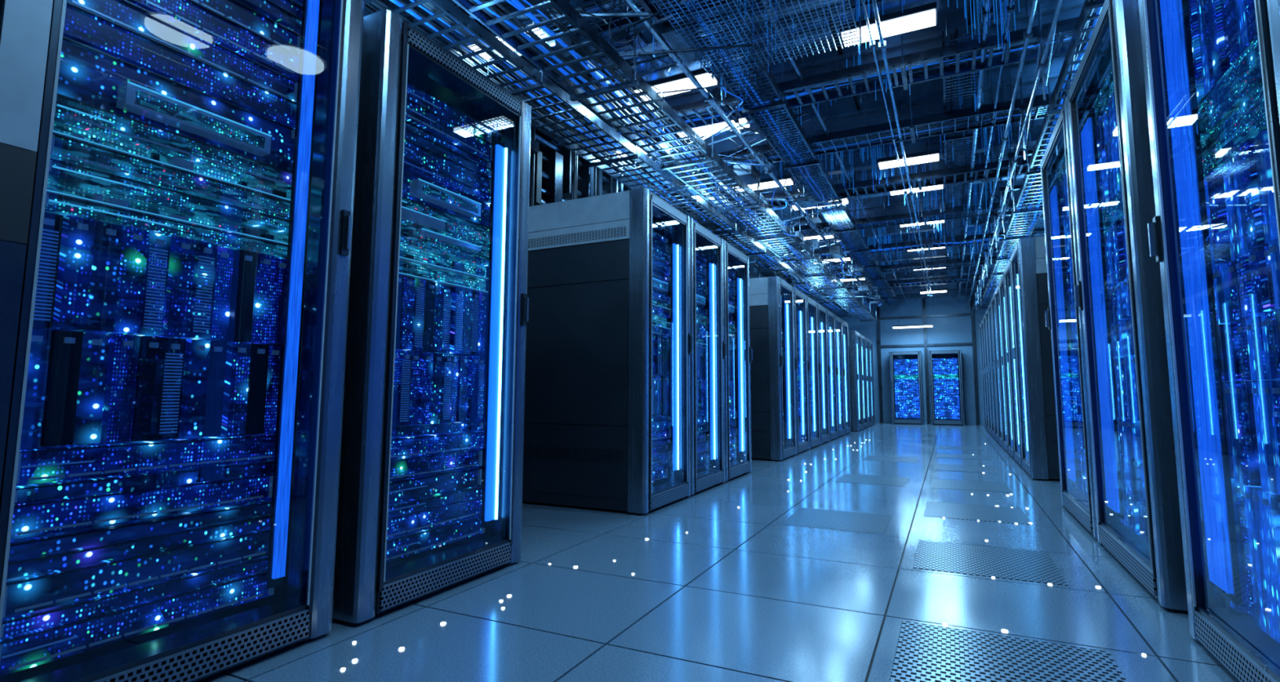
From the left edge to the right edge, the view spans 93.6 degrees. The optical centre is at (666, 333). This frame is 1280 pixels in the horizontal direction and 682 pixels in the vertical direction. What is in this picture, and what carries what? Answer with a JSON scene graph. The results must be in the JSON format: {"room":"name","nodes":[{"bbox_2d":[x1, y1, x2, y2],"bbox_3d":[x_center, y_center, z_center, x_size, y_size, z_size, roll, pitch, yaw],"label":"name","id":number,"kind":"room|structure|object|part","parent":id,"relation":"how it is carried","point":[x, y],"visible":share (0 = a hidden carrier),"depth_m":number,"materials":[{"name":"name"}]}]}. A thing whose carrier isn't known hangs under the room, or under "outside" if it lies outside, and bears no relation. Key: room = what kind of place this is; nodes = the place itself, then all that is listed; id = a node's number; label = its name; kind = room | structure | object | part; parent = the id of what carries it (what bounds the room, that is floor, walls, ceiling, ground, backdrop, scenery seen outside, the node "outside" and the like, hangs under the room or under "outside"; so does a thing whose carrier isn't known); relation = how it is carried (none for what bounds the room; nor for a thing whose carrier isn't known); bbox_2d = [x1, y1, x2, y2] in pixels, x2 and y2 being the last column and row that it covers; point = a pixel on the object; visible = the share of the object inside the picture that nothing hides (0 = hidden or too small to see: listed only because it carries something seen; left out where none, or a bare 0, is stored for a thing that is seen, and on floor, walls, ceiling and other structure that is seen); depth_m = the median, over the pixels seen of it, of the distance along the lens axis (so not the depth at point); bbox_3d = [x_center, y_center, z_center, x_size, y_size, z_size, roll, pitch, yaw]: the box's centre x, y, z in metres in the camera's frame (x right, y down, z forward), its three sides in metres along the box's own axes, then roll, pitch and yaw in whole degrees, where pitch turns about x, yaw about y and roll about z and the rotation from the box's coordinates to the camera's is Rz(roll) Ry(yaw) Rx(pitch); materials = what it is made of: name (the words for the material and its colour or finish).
{"room":"server room","nodes":[
{"label":"server room","id":0,"kind":"room"},
{"bbox_2d":[364,3,767,278],"bbox_3d":[0.137,-0.079,8.214,0.100,3.400,19.100,-3,-6,25],"label":"wall","id":1,"kind":"structure","parent":0,"point":[543,149],"depth_m":5.54,"materials":[{"name":"paint"}]},
{"bbox_2d":[196,422,1239,681],"bbox_3d":[2.652,1.565,7.054,7.200,0.102,19.500,-3,-6,25],"label":"floor","id":2,"kind":"structure","parent":0,"point":[855,572],"depth_m":2.46,"materials":[{"name":"tile"}]},
{"bbox_2d":[0,0,364,681],"bbox_3d":[-1.805,-0.289,1.969,1.130,2.600,0.920,-3,-6,25],"label":"tall cabinet","id":3,"kind":"object","parent":2,"relation":"on","point":[177,177],"visible":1,"depth_m":1.75,"materials":[{"name":"black metal"}]},
{"bbox_2d":[319,0,531,623],"bbox_3d":[-1.436,-0.095,2.691,1.130,2.355,1.210,-3,-6,25],"label":"tall cabinet","id":4,"kind":"object","parent":2,"relation":"on","point":[430,499],"visible":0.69,"depth_m":2.60,"materials":[{"name":"black metal"}]},
{"bbox_2d":[522,187,693,515],"bbox_3d":[-0.527,0.159,4.693,1.280,2.240,0.795,-3,-6,25],"label":"tall cabinet","id":5,"kind":"object","parent":2,"relation":"on","point":[609,341],"visible":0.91,"depth_m":4.33,"materials":[{"name":"black metal"}]},
{"bbox_2d":[689,217,726,495],"bbox_3d":[-0.187,0.229,5.414,1.280,2.240,0.795,-3,-6,25],"label":"tall cabinet","id":6,"kind":"object","parent":2,"relation":"on","point":[707,402],"visible":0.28,"depth_m":5.38,"materials":[{"name":"black metal"}]},
{"bbox_2d":[723,240,752,481],"bbox_3d":[0.043,0.245,5.904,1.280,2.305,1.315,-3,-6,25],"label":"tall cabinet","id":7,"kind":"object","parent":2,"relation":"on","point":[737,388],"visible":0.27,"depth_m":6.11,"materials":[{"name":"black metal"}]},
{"bbox_2d":[340,440,1146,671],"bbox_3d":[2.006,1.376,5.650,2.344,0.004,9.580,-3,-6,25],"label":"markers","id":8,"kind":"object","parent":2,"relation":"on","point":[1050,584],"visible":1,"depth_m":2.35,"materials":[{"name":"white"}]},
{"bbox_2d":[749,276,796,461],"bbox_3d":[1.038,0.469,7.760,1.130,2.220,0.785,-3,-6,25],"label":"tall cabinet","id":9,"kind":"object","parent":2,"relation":"on","point":[772,367],"visible":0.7,"depth_m":7.30,"materials":[{"name":"black metal"}]},
{"bbox_2d":[792,286,809,455],"bbox_3d":[1.374,0.539,8.472,1.130,2.220,0.785,-3,-6,25],"label":"tall cabinet","id":10,"kind":"object","parent":2,"relation":"on","point":[799,298],"visible":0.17,"depth_m":8.50,"materials":[{"name":"black metal"}]},
{"bbox_2d":[805,295,820,448],"bbox_3d":[1.506,0.534,8.754,1.130,2.285,1.745,-3,-6,25],"label":"tall cabinet","id":11,"kind":"object","parent":2,"relation":"on","point":[811,305],"visible":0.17,"depth_m":9.21,"materials":[{"name":"black metal"}]},
{"bbox_2d":[817,302,829,445],"bbox_3d":[2.046,0.679,9.895,1.130,2.220,0.785,-3,-6,25],"label":"tall cabinet","id":12,"kind":"object","parent":2,"relation":"on","point":[821,311],"visible":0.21,"depth_m":9.92,"materials":[{"name":"black metal"}]},
{"bbox_2d":[826,308,837,440],"bbox_3d":[2.382,0.749,10.606,1.130,2.220,0.785,-3,-6,25],"label":"tall cabinet","id":13,"kind":"object","parent":2,"relation":"on","point":[829,316],"visible":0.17,"depth_m":10.63,"materials":[{"name":"black metal"}]},
{"bbox_2d":[834,314,844,437],"bbox_3d":[2.666,0.775,11.211,1.130,2.285,1.200,-3,-6,25],"label":"tall cabinet","id":14,"kind":"object","parent":2,"relation":"on","point":[837,322],"visible":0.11,"depth_m":11.35,"materials":[{"name":"black metal"}]},
{"bbox_2d":[841,320,850,435],"bbox_3d":[3.054,0.888,12.030,1.130,2.220,0.785,-3,-6,25],"label":"tall cabinet","id":15,"kind":"object","parent":2,"relation":"on","point":[844,325],"visible":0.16,"depth_m":12.06,"materials":[{"name":"black metal"}]},
{"bbox_2d":[848,330,863,431],"bbox_3d":[3.682,1.046,13.027,1.030,2.100,0.785,-3,-6,25],"label":"tall cabinet","id":16,"kind":"object","parent":2,"relation":"on","point":[854,337],"visible":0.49,"depth_m":12.55,"materials":[{"name":"black metal"}]},
{"bbox_2d":[860,334,867,428],"bbox_3d":[4.018,1.116,13.739,1.030,2.100,0.785,-3,-6,25],"label":"tall cabinet","id":17,"kind":"object","parent":2,"relation":"on","point":[862,338],"visible":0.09,"depth_m":13.59,"materials":[{"name":"black metal"}]},
{"bbox_2d":[865,337,871,426],"bbox_3d":[4.167,1.115,14.057,1.030,2.165,1.665,-3,-6,25],"label":"tall cabinet","id":18,"kind":"object","parent":2,"relation":"on","point":[867,341],"visible":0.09,"depth_m":14.30,"materials":[{"name":"black metal"}]},
{"bbox_2d":[869,340,875,425],"bbox_3d":[4.690,1.256,15.162,1.030,2.100,0.785,-3,-6,25],"label":"tall cabinet","id":19,"kind":"object","parent":2,"relation":"on","point":[871,352],"visible":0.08,"depth_m":15.02,"materials":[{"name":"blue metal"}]},
{"bbox_2d":[888,351,924,425],"bbox_3d":[6.178,1.408,15.435,0.760,1.850,0.530,-3,-6,25],"label":"tall cabinet","id":20,"kind":"object","parent":2,"relation":"on","point":[907,403],"visible":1,"depth_m":15.31,"materials":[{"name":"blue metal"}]},
{"bbox_2d":[928,350,964,426],"bbox_3d":[7.011,1.370,15.046,0.760,1.850,0.530,-3,-6,25],"label":"tall cabinet","id":21,"kind":"object","parent":2,"relation":"on","point":[945,367],"visible":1,"depth_m":14.92,"materials":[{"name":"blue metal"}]},
{"bbox_2d":[979,323,986,430],"bbox_3d":[7.284,0.910,12.661,1.130,2.300,0.835,-3,-6,25],"label":"tall cabinet","id":22,"kind":"object","parent":2,"relation":"on","point":[980,328],"visible":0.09,"depth_m":13.12,"materials":[{"name":"black metal"}]},
{"bbox_2d":[981,317,989,432],"bbox_3d":[6.926,0.836,11.905,1.130,2.300,0.835,-3,-6,25],"label":"tall cabinet","id":23,"kind":"object","parent":2,"relation":"on","point":[982,321],"visible":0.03,"depth_m":12.35,"materials":[{"name":"black metal"}]},
{"bbox_2d":[983,311,992,436],"bbox_3d":[6.611,0.738,11.239,1.130,2.365,1.200,-3,-6,25],"label":"tall cabinet","id":24,"kind":"object","parent":2,"relation":"on","point":[984,316],"visible":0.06,"depth_m":11.59,"materials":[{"name":"black metal"}]},
{"bbox_2d":[986,306,995,438],"bbox_3d":[6.212,0.687,10.391,1.130,2.300,0.835,-3,-6,25],"label":"tall cabinet","id":25,"kind":"object","parent":2,"relation":"on","point":[988,371],"visible":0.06,"depth_m":10.81,"materials":[{"name":"black metal"}]},
{"bbox_2d":[988,299,999,443],"bbox_3d":[5.854,0.613,9.635,1.130,2.300,0.835,-3,-6,25],"label":"tall cabinet","id":26,"kind":"object","parent":2,"relation":"on","point":[990,319],"visible":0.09,"depth_m":10.04,"materials":[{"name":"black metal"}]},
{"bbox_2d":[991,291,1003,447],"bbox_3d":[5.497,0.539,8.878,1.130,2.300,0.835,-3,-6,25],"label":"tall cabinet","id":27,"kind":"object","parent":2,"relation":"on","point":[993,305],"visible":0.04,"depth_m":9.27,"materials":[{"name":"black metal"}]},
{"bbox_2d":[995,283,1008,453],"bbox_3d":[5.297,0.465,8.458,1.130,2.365,1.575,-3,-6,25],"label":"tall cabinet","id":28,"kind":"object","parent":2,"relation":"on","point":[999,366],"visible":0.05,"depth_m":8.49,"materials":[{"name":"black metal"}]},
{"bbox_2d":[999,272,1014,458],"bbox_3d":[4.783,0.391,7.365,1.130,2.300,0.835,-3,-6,25],"label":"tall cabinet","id":29,"kind":"object","parent":2,"relation":"on","point":[1002,282],"visible":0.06,"depth_m":7.71,"materials":[{"name":"black metal"}]},
{"bbox_2d":[1004,256,1022,468],"bbox_3d":[4.426,0.316,6.608,1.130,2.300,0.835,-3,-6,25],"label":"tall cabinet","id":30,"kind":"object","parent":2,"relation":"on","point":[1007,271],"visible":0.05,"depth_m":6.93,"materials":[{"name":"black metal"}]},
{"bbox_2d":[1010,235,1060,480],"bbox_3d":[4.230,0.243,6.197,1.130,2.365,1.595,-3,-6,25],"label":"tall cabinet","id":31,"kind":"object","parent":2,"relation":"on","point":[1033,350],"visible":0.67,"depth_m":5.69,"materials":[{"name":"black metal"}]},
{"bbox_2d":[1040,97,1097,539],"bbox_3d":[3.078,-0.095,3.696,1.130,2.550,1.140,-3,-6,25],"label":"tall cabinet","id":32,"kind":"object","parent":2,"relation":"on","point":[1064,319],"visible":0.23,"depth_m":4.11,"materials":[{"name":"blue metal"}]},
{"bbox_2d":[1066,0,1187,612],"bbox_3d":[2.725,-0.200,2.952,1.131,2.615,1.800,-3,-6,25],"label":"tall cabinet","id":33,"kind":"object","parent":2,"relation":"on","point":[1118,293],"visible":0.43,"depth_m":2.82,"materials":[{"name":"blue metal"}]},
{"bbox_2d":[1137,0,1279,681],"bbox_3d":[2.030,-0.312,1.476,1.130,2.550,0.970,-3,-6,25],"label":"tall cabinet","id":34,"kind":"object","parent":2,"relation":"on","point":[1211,68],"visible":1,"depth_m":1.83,"materials":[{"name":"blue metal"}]},
{"bbox_2d":[410,0,1090,272],"bbox_3d":[2.571,-1.922,7.245,5.480,0.120,19.300,-3,-6,25],"label":"ceiling","id":35,"kind":"structure","parent":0,"point":[955,16],"depth_m":4.80,"materials":[{"name":"metal"}]},
{"bbox_2d":[469,0,560,58],"bbox_3d":[-1.008,-2.044,3.951,0.670,0.280,0.164,-3,-6,25],"label":"strip light","id":36,"kind":"object","parent":35,"relation":"hanging from","point":[540,31],"depth_m":3.96,"materials":[{"name":"white plastic"}]},
{"bbox_2d":[616,123,669,157],"bbox_3d":[-0.269,-1.868,5.750,0.670,0.280,0.164,-3,-6,25],"label":"strip light","id":37,"kind":"object","parent":35,"relation":"hanging from","point":[655,140],"depth_m":5.62,"materials":[{"name":"white plastic"}]},
{"bbox_2d":[631,60,719,102],"bbox_3d":[0.051,-1.985,4.556,0.670,0.280,0.164,-3,-6,25],"label":"strip light","id":38,"kind":"object","parent":35,"relation":"hanging from","point":[679,82],"depth_m":4.47,"materials":[{"name":"white plastic"}]},
{"bbox_2d":[677,117,751,140],"bbox_3d":[0.391,-1.914,5.277,0.670,0.280,0.164,-3,-6,25],"label":"strip light","id":39,"kind":"object","parent":35,"relation":"hanging from","point":[703,131],"depth_m":5.22,"materials":[{"name":"white plastic"}]},
{"bbox_2d":[375,0,1097,304],"bbox_3d":[2.614,-1.769,7.321,5.280,0.170,18.100,-3,-6,25],"label":"ceiling beam","id":40,"kind":"structure","parent":35,"relation":"attached to","point":[934,104],"depth_m":5.69,"materials":[{"name":"grey metal"}]},
{"bbox_2d":[731,161,794,191],"bbox_3d":[1.072,-1.773,6.718,0.670,0.280,0.164,-3,-6,25],"label":"strip light","id":41,"kind":"object","parent":35,"relation":"hanging from","point":[768,183],"depth_m":6.62,"materials":[{"name":"white plastic"}]},
{"bbox_2d":[839,0,937,46],"bbox_3d":[1.402,-2.058,3.814,0.570,0.280,0.164,-3,-6,25],"label":"strip light","id":42,"kind":"object","parent":35,"relation":"hanging from","point":[925,15],"depth_m":3.74,"materials":[{"name":"white plastic"}]},
{"bbox_2d":[877,137,939,169],"bbox_3d":[2.418,-1.842,6.011,0.570,0.280,0.164,-3,-6,25],"label":"strip light","id":43,"kind":"object","parent":35,"relation":"hanging from","point":[929,156],"depth_m":5.95,"materials":[{"name":"white plastic"}]},
{"bbox_2d":[510,0,1062,317],"bbox_3d":[2.840,-1.422,8.180,2.825,0.694,16.900,-3,-6,25],"label":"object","id":44,"kind":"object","parent":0,"point":[632,4],"depth_m":4.64,"materials":[{"name":"grey metal"}]},
{"bbox_2d":[440,0,702,71],"bbox_3d":[0.328,-2.079,3.268,4.400,0.345,0.340,-3,-6,25],"label":"cable tray","id":45,"kind":"object","parent":44,"relation":"hanging from","point":[601,27],"visible":0.16,"depth_m":3.63,"materials":[{"name":"metal"}]},
{"bbox_2d":[363,0,851,318],"bbox_3d":[1.224,-1.413,8.720,0.490,0.605,16.502,-3,-6,25],"label":"cable tray","id":46,"kind":"object","parent":44,"relation":"hanging from","point":[445,11],"visible":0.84,"depth_m":4.53,"materials":[{"name":"metal"}]},
{"bbox_2d":[400,0,1094,322],"bbox_3d":[2.875,-1.253,7.924,5.200,1.080,16.501,-3,-6,25],"label":"cable tray","id":47,"kind":"object","parent":44,"relation":"hanging from","point":[558,175],"visible":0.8,"depth_m":4.17,"materials":[{"name":"metal"}]},
{"bbox_3d":[0.516,-2.003,3.367,0.962,0.475,1.062,-3,-6,25],"label":"wire panel","id":48,"kind":"part","parent":47,"relation":"part of","materials":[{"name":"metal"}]},
{"bbox_2d":[665,0,899,305],"bbox_3d":[2.869,-1.475,9.114,0.340,0.405,13.401,-3,-6,25],"label":"cable tray","id":49,"kind":"object","parent":44,"relation":"hanging from","point":[889,297],"visible":0.88,"depth_m":5.25,"materials":[{"name":"metal"}]},
{"bbox_2d":[546,13,1096,150],"bbox_3d":[0.966,-1.946,4.620,4.401,0.345,0.340,-3,-6,25],"label":"cable tray","id":50,"kind":"object","parent":44,"relation":"hanging from","point":[1016,36],"visible":0.48,"depth_m":4.31,"materials":[{"name":"metal"}]},
{"bbox_2d":[605,89,1068,186],"bbox_3d":[1.413,-1.853,5.565,4.400,0.345,0.340,-3,-6,25],"label":"cable tray","id":51,"kind":"object","parent":44,"relation":"hanging from","point":[913,133],"visible":0.44,"depth_m":5.23,"materials":[{"name":"metal"}]},
{"bbox_2d":[682,155,1041,217],"bbox_3d":[2.008,-1.730,6.826,4.400,0.345,0.340,-3,-6,25],"label":"ceiling beam","id":52,"kind":"structure","parent":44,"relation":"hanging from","point":[848,193],"depth_m":6.49,"materials":[{"name":"metal"}]},
{"bbox_2d":[722,189,1042,244],"bbox_3d":[2.646,-1.597,8.178,4.401,0.345,0.340,-3,-6,25],"label":"ceiling beam","id":53,"kind":"structure","parent":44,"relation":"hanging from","point":[946,214],"depth_m":7.82,"materials":[{"name":"metal"}]},
{"bbox_2d":[767,244,1015,277],"bbox_3d":[4.049,-1.306,11.150,4.401,0.345,0.340,-3,-6,25],"label":"ceiling beam","id":54,"kind":"structure","parent":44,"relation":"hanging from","point":[931,264],"depth_m":10.77,"materials":[{"name":"metal"}]},
{"bbox_2d":[760,221,1035,264],"bbox_3d":[3.326,-1.456,9.619,4.401,0.345,0.340,-3,-6,25],"label":"ceiling beam","id":55,"kind":"structure","parent":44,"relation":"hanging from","point":[939,242],"depth_m":9.27,"materials":[{"name":"metal"}]},
{"bbox_2d":[802,269,1001,293],"bbox_3d":[4.772,-1.156,12.681,4.400,0.345,0.340,-3,-6,25],"label":"ceiling beam","id":56,"kind":"structure","parent":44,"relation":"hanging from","point":[946,279],"depth_m":12.31,"materials":[{"name":"metal"}]},
{"bbox_2d":[942,22,982,296],"bbox_3d":[4.454,-1.531,9.260,0.290,0.265,11.801,-3,-6,25],"label":"cable tray","id":57,"kind":"object","parent":44,"relation":"hanging from","point":[953,287],"visible":0.52,"depth_m":5.80,"materials":[{"name":"metal"}]},
{"bbox_2d":[978,0,1105,310],"bbox_3d":[4.330,-1.535,7.376,0.320,0.625,15.701,-3,-6,25],"label":"cable tray","id":58,"kind":"object","parent":44,"relation":"hanging from","point":[1084,18],"visible":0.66,"depth_m":5.19,"materials":[{"name":"metal"}]},
{"bbox_2d":[804,234,833,239],"bbox_3d":[2.156,-1.548,9.015,0.670,0.280,0.164,-3,-6,25],"label":"strip light","id":59,"kind":"object","parent":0,"point":[815,236],"depth_m":8.92,"materials":[{"name":"white plastic"}]},
{"bbox_2d":[791,187,848,210],"bbox_3d":[1.883,-1.708,7.383,0.670,0.280,0.164,-3,-6,25],"label":"strip light","id":60,"kind":"object","parent":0,"point":[846,200],"depth_m":7.30,"materials":[{"name":"white plastic"}]},
{"bbox_2d":[814,255,851,263],"bbox_3d":[2.879,-1.398,10.546,0.670,0.280,0.164,-3,-6,25],"label":"strip light","id":61,"kind":"object","parent":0,"point":[847,258],"depth_m":10.46,"materials":[{"name":"white plastic"}]},
{"bbox_2d":[835,275,865,281],"bbox_3d":[3.730,-1.221,12.347,0.670,0.280,0.164,-3,-6,25],"label":"strip light","id":62,"kind":"object","parent":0,"point":[861,277],"depth_m":12.25,"materials":[{"name":"white plastic"}]},
{"bbox_2d":[824,294,989,425],"bbox_3d":[6.654,0.657,15.723,5.480,3.400,0.100,-3,-6,25],"label":"wall","id":63,"kind":"structure","parent":0,"point":[945,330],"depth_m":15.64,"materials":[{"name":"blue paint"}]},
{"bbox_2d":[876,295,979,425],"bbox_3d":[6.731,0.695,15.588,2.330,3.300,0.070,-3,-6,25],"label":"trim","id":64,"kind":"structure","parent":63,"relation":"attached to","point":[926,344],"depth_m":15.54,"materials":[{"name":"metal"}]},
{"bbox_2d":[892,293,933,328],"bbox_3d":[6.065,-0.624,14.850,0.920,0.980,0.224,-3,-6,25],"label":"strip light","id":65,"kind":"object","parent":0,"point":[926,325],"depth_m":14.73,"materials":[{"name":"white plastic"}]},
{"bbox_2d":[889,164,943,195],"bbox_3d":[2.836,-1.762,6.827,0.570,0.280,0.164,-3,-6,25],"label":"strip light","id":66,"kind":"object","parent":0,"point":[937,187],"depth_m":6.80,"materials":[{"name":"white plastic"}]},
{"bbox_2d":[899,220,945,226],"bbox_3d":[3.474,-1.630,8.178,0.570,0.280,0.164,-3,-6,25],"label":"strip light","id":67,"kind":"object","parent":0,"point":[942,221],"depth_m":8.18,"materials":[{"name":"white plastic"}]},
{"bbox_2d":[907,246,946,251],"bbox_3d":[4.154,-1.488,9.619,0.570,0.280,0.164,-3,-6,25],"label":"strip light","id":68,"kind":"object","parent":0,"point":[945,246],"depth_m":9.63,"materials":[{"name":"white plastic"}]},
{"bbox_2d":[920,284,946,293],"bbox_3d":[6.153,-1.073,13.853,0.570,0.280,0.164,-3,-6,25],"label":"strip light","id":69,"kind":"object","parent":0,"point":[938,291],"depth_m":13.78,"materials":[{"name":"white plastic"}]}
]}

